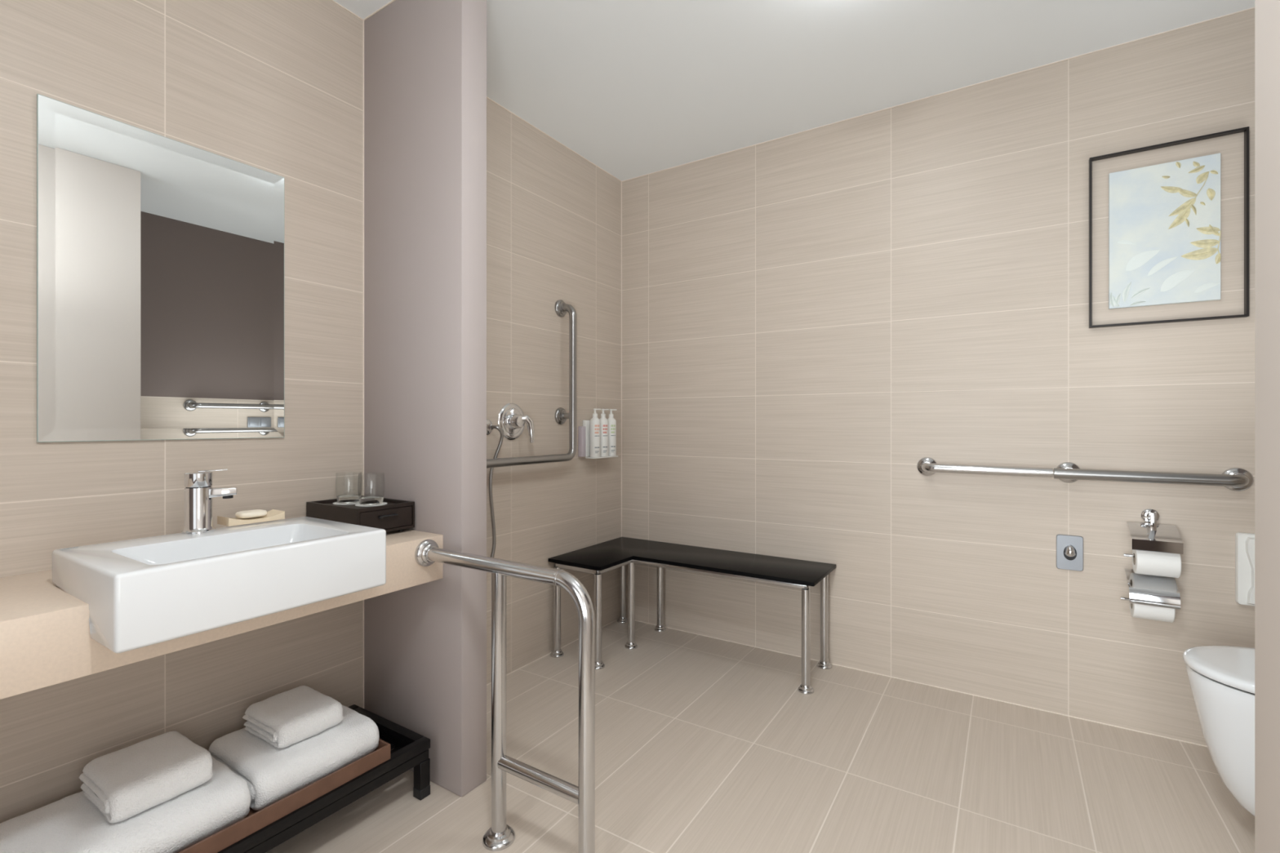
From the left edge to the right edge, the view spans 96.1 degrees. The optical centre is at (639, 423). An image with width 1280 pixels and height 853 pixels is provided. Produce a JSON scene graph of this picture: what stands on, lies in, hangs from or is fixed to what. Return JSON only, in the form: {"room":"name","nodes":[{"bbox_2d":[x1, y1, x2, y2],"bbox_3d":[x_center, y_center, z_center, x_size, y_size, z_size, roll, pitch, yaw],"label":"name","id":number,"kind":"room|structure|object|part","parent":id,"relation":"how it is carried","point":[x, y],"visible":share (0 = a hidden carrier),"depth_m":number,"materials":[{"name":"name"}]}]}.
{"room":"accessible bathroom","nodes":[
{"label":"accessible bathroom","id":0,"kind":"room"},
{"bbox_2d":[0,0,621,823],"bbox_3d":[-1.128,-0.132,1.670,0.120,2.397,3.860,0,0,33],"label":"wall","id":1,"kind":"structure","parent":0,"point":[274,86],"depth_m":1.68,"materials":[{"name":"tile"}]},
{"bbox_2d":[36,93,284,442],"bbox_3d":[-1.180,-0.339,1.471,0.006,0.760,0.508,0,0,33],"label":"wall mirror","id":2,"kind":"object","parent":1,"relation":"attached to","point":[160,260],"visible":1,"depth_m":1.42,"materials":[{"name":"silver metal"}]},
{"bbox_2d":[0,528,443,699],"bbox_3d":[-1.133,0.389,1.179,0.400,0.128,1.448,0,0,33],"label":"countertop","id":3,"kind":"structure","parent":1,"relation":"attached to","point":[46,640],"depth_m":1.04,"materials":[{"name":"beige stone"}]},
{"bbox_2d":[52,516,386,653],"bbox_3d":[-0.897,0.321,1.271,0.367,0.134,0.501,0,0,33],"label":"washbasin","id":4,"kind":"object","parent":3,"relation":"in","point":[140,593],"visible":1,"depth_m":1.14,"materials":[{"name":"white ceramic"}]},
{"bbox_2d":[180,468,237,533],"bbox_3d":[-1.018,0.182,1.362,0.106,0.144,0.065,0,0,-33],"label":"faucet","id":5,"kind":"object","parent":4,"relation":"on","point":[199,494],"visible":1,"depth_m":1.33,"materials":[{"name":"silver metal"}]},
{"bbox_3d":[-1.012,0.112,1.366,0.056,0.005,0.020,0,0,-33],"label":"lever","id":6,"kind":"part","parent":5,"relation":"part of","materials":[{"name":"silver metal"}]},
{"bbox_3d":[-1.001,0.164,1.373,0.064,0.023,0.033,0,0,-33],"label":"spout","id":7,"kind":"part","parent":5,"relation":"part of","materials":[{"name":"silver metal"}]},
{"bbox_2d":[217,509,284,526],"bbox_3d":[-1.003,0.243,1.487,0.064,0.020,0.130,0,0,33],"label":"soap dish","id":8,"kind":"object","parent":4,"relation":"on","point":[273,514],"visible":0.91,"depth_m":1.47,"materials":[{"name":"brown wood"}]},
{"bbox_2d":[235,509,266,518],"bbox_3d":[-1.003,0.233,1.486,0.050,0.014,0.064,0,0,33],"label":"soap bar","id":9,"kind":"object","parent":8,"relation":"on","point":[255,513],"visible":1,"depth_m":1.47,"materials":[{"name":"beige"}]},
{"bbox_2d":[306,495,414,532],"bbox_3d":[-0.839,0.281,1.735,0.280,0.088,0.181,0,0,33],"label":"drawer box","id":10,"kind":"object","parent":3,"relation":"on","point":[398,515],"visible":0.65,"depth_m":1.68,"materials":[{"name":"brown wood"}]},
{"bbox_2d":[333,502,359,504],"bbox_3d":[-0.905,0.246,1.789,0.089,0.001,0.089,0,0,33],"label":"coaster","id":11,"kind":"object","parent":10,"relation":"on","point":[335,503],"visible":0.45,"depth_m":1.76,"materials":[{"name":"white"}]},
{"bbox_2d":[336,494,361,503],"bbox_3d":[-0.905,0.199,1.789,0.075,0.093,0.075,0,0,33],"label":"glass tumbler","id":12,"kind":"object","parent":11,"relation":"on","point":[344,499],"visible":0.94,"depth_m":1.76,"materials":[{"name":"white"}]},
{"bbox_2d":[355,502,386,506],"bbox_3d":[-0.818,0.246,1.752,0.089,0.001,0.089,0,0,33],"label":"coaster","id":13,"kind":"object","parent":10,"relation":"on","point":[383,503],"visible":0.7,"depth_m":1.73,"materials":[{"name":"white"}]},
{"bbox_2d":[359,495,383,505],"bbox_3d":[-0.818,0.199,1.752,0.075,0.093,0.075,0,0,33],"label":"glass tumbler","id":14,"kind":"object","parent":13,"relation":"on","point":[375,500],"visible":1,"depth_m":1.73,"materials":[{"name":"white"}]},
{"bbox_3d":[-0.734,0.277,1.668,0.005,0.056,0.165,0,0,33],"label":"drawer","id":15,"kind":"part","parent":10,"relation":"part of","materials":[{"name":"brown wood"}]},
{"bbox_3d":[-0.727,0.268,1.663,0.013,0.008,0.056,0,0,33],"label":"handle","id":16,"kind":"part","parent":10,"relation":"part of","materials":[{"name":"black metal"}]},
{"bbox_2d":[330,0,363,20],"bbox_3d":[-1.482,-1.329,1.003,0.003,0.003,2.115,0,0,33],"label":"trim","id":17,"kind":"structure","parent":1,"relation":"attached to","point":[333,1],"depth_m":1.85,"materials":[{"name":"beige"}]},
{"bbox_2d":[362,20,364,708],"bbox_3d":[-0.911,-0.132,1.895,0.003,2.397,0.003,0,0,33],"label":"trim","id":18,"kind":"structure","parent":1,"relation":"attached to","point":[362,20],"depth_m":1.89,"materials":[{"name":"beige"}]},
{"bbox_2d":[486,419,503,557],"bbox_3d":[-0.634,0.065,2.238,0.099,1.114,0.266,0,0,33],"label":"shower","id":19,"kind":"object","parent":1,"relation":"attached to","point":[490,426],"visible":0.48,"depth_m":2.33,"materials":[{"name":"silver metal"}]},
{"bbox_2d":[486,419,493,435],"bbox_3d":[-0.611,0.015,2.334,0.034,0.064,0.064,0,0,33],"label":"wall outlet","id":20,"kind":"object","parent":19,"relation":"attached to","point":[490,426],"depth_m":2.33,"materials":[{"name":"silver metal"}]},
{"bbox_2d":[497,403,534,442],"bbox_3d":[-0.514,-0.002,2.439,0.084,0.169,0.158,0,0,33],"label":"shower mixer","id":21,"kind":"object","parent":1,"relation":"attached to","point":[512,419],"visible":0.98,"depth_m":2.44,"materials":[{"name":"silver metal"}]},
{"bbox_3d":[-0.545,-0.008,2.458,0.012,0.158,0.158,0,0,33],"label":"plate","id":22,"kind":"part","parent":21,"relation":"part of","materials":[{"name":"silver metal"}]},
{"bbox_3d":[-0.537,-0.051,2.453,0.010,0.028,0.028,0,0,33],"label":"diverter knob","id":23,"kind":"part","parent":21,"relation":"part of","materials":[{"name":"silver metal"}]},
{"bbox_3d":[-0.480,0.022,2.455,0.058,0.120,0.032,0,0,-32],"label":"lever","id":24,"kind":"part","parent":21,"relation":"part of","materials":[{"name":"silver metal"}]},
{"bbox_2d":[486,299,577,468],"bbox_3d":[-0.542,-0.194,2.385,0.095,0.782,0.836,0,0,33],"label":"grab bar","id":25,"kind":"object","parent":1,"relation":"attached to","point":[561,415],"visible":0.68,"depth_m":2.67,"materials":[{"name":"grey metal"}]},
{"bbox_2d":[486,618,617,685],"bbox_3d":[-0.480,1.065,2.568,0.003,0.003,1.404,0,0,33],"label":"trim","id":26,"kind":"structure","parent":1,"relation":"attached to","point":[617,619],"depth_m":2.61,"materials":[{"name":"beige"}]},
{"bbox_2d":[486,96,622,182],"bbox_3d":[-0.480,-1.329,2.568,0.003,0.003,1.404,0,0,33],"label":"trim","id":27,"kind":"structure","parent":1,"relation":"attached to","point":[486,96],"depth_m":2.67,"materials":[{"name":"beige"}]},
{"bbox_2d":[577,420,617,458],"bbox_3d":[-0.208,0.079,2.915,0.086,0.190,0.228,0,0,33],"label":"bracket","id":28,"kind":"object","parent":1,"relation":"attached to","point":[584,432],"visible":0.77,"depth_m":2.85,"materials":[{"name":"white plastic"}]},
{"bbox_2d":[590,408,600,457],"bbox_3d":[-0.223,0.046,2.859,0.053,0.241,0.053,0,0,-12],"label":"pump bottle","id":29,"kind":"object","parent":28,"relation":"in","point":[594,421],"visible":1,"depth_m":2.84,"materials":[{"name":"white plastic"}]},
{"bbox_2d":[599,408,608,456],"bbox_3d":[-0.186,0.046,2.916,0.053,0.241,0.053,0,0,-12],"label":"pump bottle","id":30,"kind":"object","parent":28,"relation":"in","point":[603,420],"visible":0.92,"depth_m":2.89,"materials":[{"name":"white plastic"}]},
{"bbox_2d":[607,408,617,456],"bbox_3d":[-0.149,0.046,2.974,0.053,0.241,0.053,0,0,-12],"label":"pump bottle","id":31,"kind":"object","parent":28,"relation":"in","point":[611,421],"visible":0.92,"depth_m":2.95,"materials":[{"name":"white plastic"}]},
{"bbox_2d":[364,0,486,796],"bbox_3d":[-0.684,-0.132,1.808,0.479,2.397,0.095,0,0,33],"label":"wall partition","id":32,"kind":"structure","parent":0,"point":[425,60],"depth_m":1.72,"materials":[{"name":"grey paint"}]},
{"bbox_2d":[363,0,395,20],"bbox_3d":[-0.709,-1.329,1.766,0.476,0.003,0.003,0,0,33],"label":"trim","id":33,"kind":"structure","parent":32,"relation":"attached to","point":[392,1],"depth_m":1.85,"materials":[{"name":"beige"}]},
{"bbox_2d":[266,620,1254,852],"bbox_3d":[0.102,1.127,0.883,3.040,0.120,3.860,0,0,33],"label":"floor","id":34,"kind":"structure","parent":0,"point":[704,744],"depth_m":1.73,"materials":[{"name":"tile"}]},
{"bbox_2d":[217,704,430,852],"bbox_3d":[-1.097,0.987,1.235,0.382,0.160,1.240,0,0,33],"label":"towel rack","id":35,"kind":"object","parent":34,"relation":"on","point":[411,748],"visible":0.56,"depth_m":1.49,"materials":[{"name":"black wood"}]},
{"bbox_2d":[178,738,390,852],"bbox_3d":[-1.060,0.886,1.258,0.330,0.040,0.918,0,0,33],"label":"wooden tray","id":36,"kind":"object","parent":35,"relation":"on","point":[255,820],"visible":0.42,"depth_m":1.34,"materials":[{"name":"brown wood"}]},
{"bbox_2d":[0,758,249,852],"bbox_3d":[-1.103,0.851,1.197,0.288,0.098,0.427,0,0,33],"label":"bath towel","id":37,"kind":"object","parent":36,"relation":"on","point":[70,824],"visible":0.7,"depth_m":1.17,"materials":[{"name":"white fabric"}]},
{"bbox_2d":[78,731,212,822],"bbox_3d":[-1.079,0.767,1.261,0.202,0.071,0.184,0,0,33],"label":"hand towel","id":38,"kind":"object","parent":37,"relation":"on","point":[126,783],"visible":1,"depth_m":1.22,"materials":[{"name":"white fabric"}]},
{"bbox_2d":[208,706,379,810],"bbox_3d":[-0.900,0.852,1.510,0.285,0.096,0.314,0,0,33],"label":"bath towel","id":39,"kind":"object","parent":36,"relation":"on","point":[271,774],"visible":0.72,"depth_m":1.42,"materials":[{"name":"white fabric"}]},
{"bbox_2d":[242,684,344,749],"bbox_3d":[-0.913,0.772,1.520,0.198,0.066,0.172,0,0,33],"label":"hand towel","id":40,"kind":"object","parent":39,"relation":"on","point":[286,718],"visible":1,"depth_m":1.48,"materials":[{"name":"white fabric"}]},
{"bbox_3d":[-0.625,1.001,1.649,0.032,0.076,0.032,0,0,33],"label":"leg","id":41,"kind":"part","parent":35,"relation":"part of","materials":[{"name":"black wood"}]},
{"bbox_2d":[414,539,595,852],"bbox_3d":[-0.347,0.698,1.466,0.615,0.738,0.082,0,0,33],"label":"grab rail","id":42,"kind":"object","parent":34,"relation":"on","point":[500,836],"visible":1,"depth_m":1.41,"materials":[{"name":"silver metal"}]},
{"bbox_3d":[-0.362,0.718,1.476,0.038,0.678,0.038,0,0,33],"label":"post","id":43,"kind":"part","parent":42,"relation":"part of","materials":[{"name":"silver metal"}]},
{"bbox_2d":[547,537,835,694],"bbox_3d":[0.219,0.844,2.589,1.146,0.446,0.608,0,0,33],"label":"bench","id":44,"kind":"object","parent":34,"relation":"on","point":[597,559],"visible":0.96,"depth_m":2.58,"materials":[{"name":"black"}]},
{"bbox_3d":[-0.382,0.862,2.650,0.034,0.402,0.034,0,0,33],"label":"leg","id":45,"kind":"part","parent":44,"relation":"part of","materials":[{"name":"silver metal"}]},
{"bbox_3d":[-0.185,0.862,2.524,0.034,0.402,0.034,0,0,33],"label":"leg","id":46,"kind":"part","parent":44,"relation":"part of","materials":[{"name":"silver metal"}]},
{"bbox_3d":[-0.092,0.862,3.102,0.034,0.402,0.034,0,0,33],"label":"leg","id":47,"kind":"part","parent":44,"relation":"part of","materials":[{"name":"silver metal"}]},
{"bbox_3d":[-0.042,0.862,2.747,0.034,0.402,0.034,0,0,33],"label":"leg","id":48,"kind":"part","parent":44,"relation":"part of","materials":[{"name":"silver metal"}]},
{"bbox_3d":[0.105,0.862,2.976,0.034,0.402,0.034,0,0,33],"label":"leg","id":49,"kind":"part","parent":44,"relation":"part of","materials":[{"name":"silver metal"}]},
{"bbox_3d":[0.213,0.651,2.587,1.092,0.027,0.559,0,0,33],"label":"frame","id":50,"kind":"part","parent":44,"relation":"part of","materials":[{"name":"silver metal"}]},
{"bbox_3d":[0.221,0.629,2.592,1.146,0.016,0.601,0,0,33],"label":"seat","id":51,"kind":"part","parent":44,"relation":"part of","materials":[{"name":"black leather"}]},
{"bbox_3d":[0.662,0.862,2.296,0.034,0.402,0.034,0,0,33],"label":"leg","id":52,"kind":"part","parent":44,"relation":"part of","materials":[{"name":"silver metal"}]},
{"bbox_3d":[0.809,0.862,2.525,0.034,0.402,0.034,0,0,33],"label":"leg","id":53,"kind":"part","parent":44,"relation":"part of","materials":[{"name":"silver metal"}]},
{"bbox_2d":[333,0,1254,181],"bbox_3d":[0.102,-1.390,0.883,3.040,0.120,3.860,0,0,33],"label":"ceiling","id":54,"kind":"structure","parent":0,"point":[634,88],"depth_m":2.07,"materials":[{"name":"white paint"}]},
{"bbox_2d":[622,8,1254,745],"bbox_3d":[1.161,-0.132,2.426,2.920,2.397,0.120,0,0,33],"label":"wall","id":55,"kind":"structure","parent":0,"point":[811,317],"depth_m":2.29,"materials":[{"name":"tile"}]},
{"bbox_2d":[621,182,622,537],"bbox_3d":[-0.101,-0.130,3.160,0.003,2.394,0.003,0,0,33],"label":"trim","id":56,"kind":"structure","parent":55,"relation":"attached to","point":[621,182],"depth_m":3.16,"materials":[{"name":"beige"}]},
{"bbox_2d":[626,617,1207,746],"bbox_3d":[1.078,1.065,2.405,2.797,0.003,0.003,0,0,33],"label":"trim","id":57,"kind":"structure","parent":55,"relation":"attached to","point":[627,618],"depth_m":2.27,"materials":[{"name":"beige"}]},
{"bbox_2d":[622,7,1254,182],"bbox_3d":[1.077,-1.329,2.406,2.800,0.003,0.003,0,0,33],"label":"trim","id":58,"kind":"structure","parent":55,"relation":"attached to","point":[1251,7],"depth_m":2.25,"materials":[{"name":"beige"}]},
{"bbox_2d":[1056,534,1083,571],"bbox_3d":[1.556,0.470,2.083,0.079,0.126,0.030,0,0,33],"label":"valve plate","id":59,"kind":"object","parent":55,"relation":"attached to","point":[1069,548],"visible":1,"depth_m":2.09,"materials":[{"name":"silver metal"}]},
{"bbox_2d":[916,457,1253,491],"bbox_3d":[1.527,0.178,2.067,0.976,0.081,0.089,0,0,33],"label":"grab bar","id":60,"kind":"object","parent":55,"relation":"attached to","point":[1236,479],"visible":1,"depth_m":1.99,"materials":[{"name":"silver metal"}]},
{"bbox_2d":[1120,508,1182,609],"bbox_3d":[1.709,0.460,1.933,0.148,0.334,0.118,0,0,33],"label":"toilet roll holder","id":61,"kind":"object","parent":55,"relation":"attached to","point":[1144,589],"visible":0.8,"depth_m":1.90,"materials":[{"name":"silver metal"}]},
{"bbox_3d":[1.694,0.599,1.963,0.090,0.012,0.049,0,0,33],"label":"roll rod","id":62,"kind":"part","parent":61,"relation":"part of","materials":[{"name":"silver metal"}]},
{"bbox_3d":[1.697,0.449,1.960,0.082,0.012,0.049,0,0,33],"label":"roll rod","id":63,"kind":"part","parent":61,"relation":"part of","materials":[{"name":"silver metal"}]},
{"bbox_2d":[1124,568,1180,609],"bbox_3d":[1.709,0.551,1.923,0.126,0.095,0.099,0,0,33],"label":"hood","id":64,"kind":"object","parent":61,"relation":"attached to","point":[1144,589],"depth_m":1.90,"materials":[{"name":"silver metal"}]},
{"bbox_2d":[1128,596,1175,622],"bbox_3d":[1.713,0.610,1.927,0.103,0.093,0.093,0,0,33],"label":"toilet roll","id":65,"kind":"object","parent":61,"relation":"on","point":[1137,611],"visible":0.61,"depth_m":1.90,"materials":[{"name":"white paper"}]},
{"bbox_2d":[1126,521,1182,554],"bbox_3d":[1.714,0.380,1.919,0.126,0.079,0.101,0,0,33],"label":"hood","id":66,"kind":"object","parent":61,"relation":"attached to","point":[1152,536],"depth_m":1.90,"materials":[{"name":"silver metal"}]},
{"bbox_2d":[1132,549,1181,577],"bbox_3d":[1.722,0.460,1.921,0.111,0.095,0.095,0,0,33],"label":"toilet roll","id":67,"kind":"object","parent":61,"relation":"on","point":[1144,562],"visible":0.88,"depth_m":1.89,"materials":[{"name":"white paper"}]},
{"bbox_2d":[1088,126,1248,328],"bbox_3d":[1.774,-0.643,1.947,0.402,0.604,0.024,0,0,33],"label":"framed artwork","id":68,"kind":"object","parent":55,"relation":"attached to","point":[1165,219],"visible":1,"depth_m":1.95,"materials":[{"name":"black"}]},
{"bbox_3d":[1.774,-0.643,1.954,0.284,0.477,0.012,0,0,33],"label":"relief panel","id":69,"kind":"part","parent":68,"relation":"part of","materials":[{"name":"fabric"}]},
{"bbox_2d":[1235,532,1254,606],"bbox_3d":[2.015,0.466,1.786,0.231,0.229,0.036,0,0,33],"label":"dispenser","id":70,"kind":"object","parent":55,"relation":"attached to","point":[1244,542],"visible":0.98,"depth_m":1.84,"materials":[{"name":"white plastic"}]},
{"bbox_2d":[1254,0,1279,852],"bbox_3d":[0.324,-0.132,-0.132,0.111,2.397,2.150,0,0,33],"label":"wall","id":71,"kind":"structure","parent":0,"point":[1267,12],"depth_m":0.76,"materials":[{"name":"beige paint"}]},
{"bbox_3d":[1.299,0.448,0.045,0.120,1.238,3.740,0,0,33],"label":"wall","id":72,"kind":"structure","parent":0,"visible":0},
{"bbox_2d":[1182,645,1254,816],"bbox_3d":[1.718,0.823,1.380,0.611,0.407,0.380,0,0,33],"label":"toilet","id":73,"kind":"object","parent":72,"relation":"attached to","point":[1221,678],"visible":0.79,"depth_m":1.45,"materials":[{"name":"white ceramic"}]},
{"bbox_3d":[1.718,0.632,1.380,0.611,0.024,0.380,0,0,33],"label":"lid","id":74,"kind":"part","parent":73,"relation":"part of","materials":[{"name":"white ceramic"}]}
]}

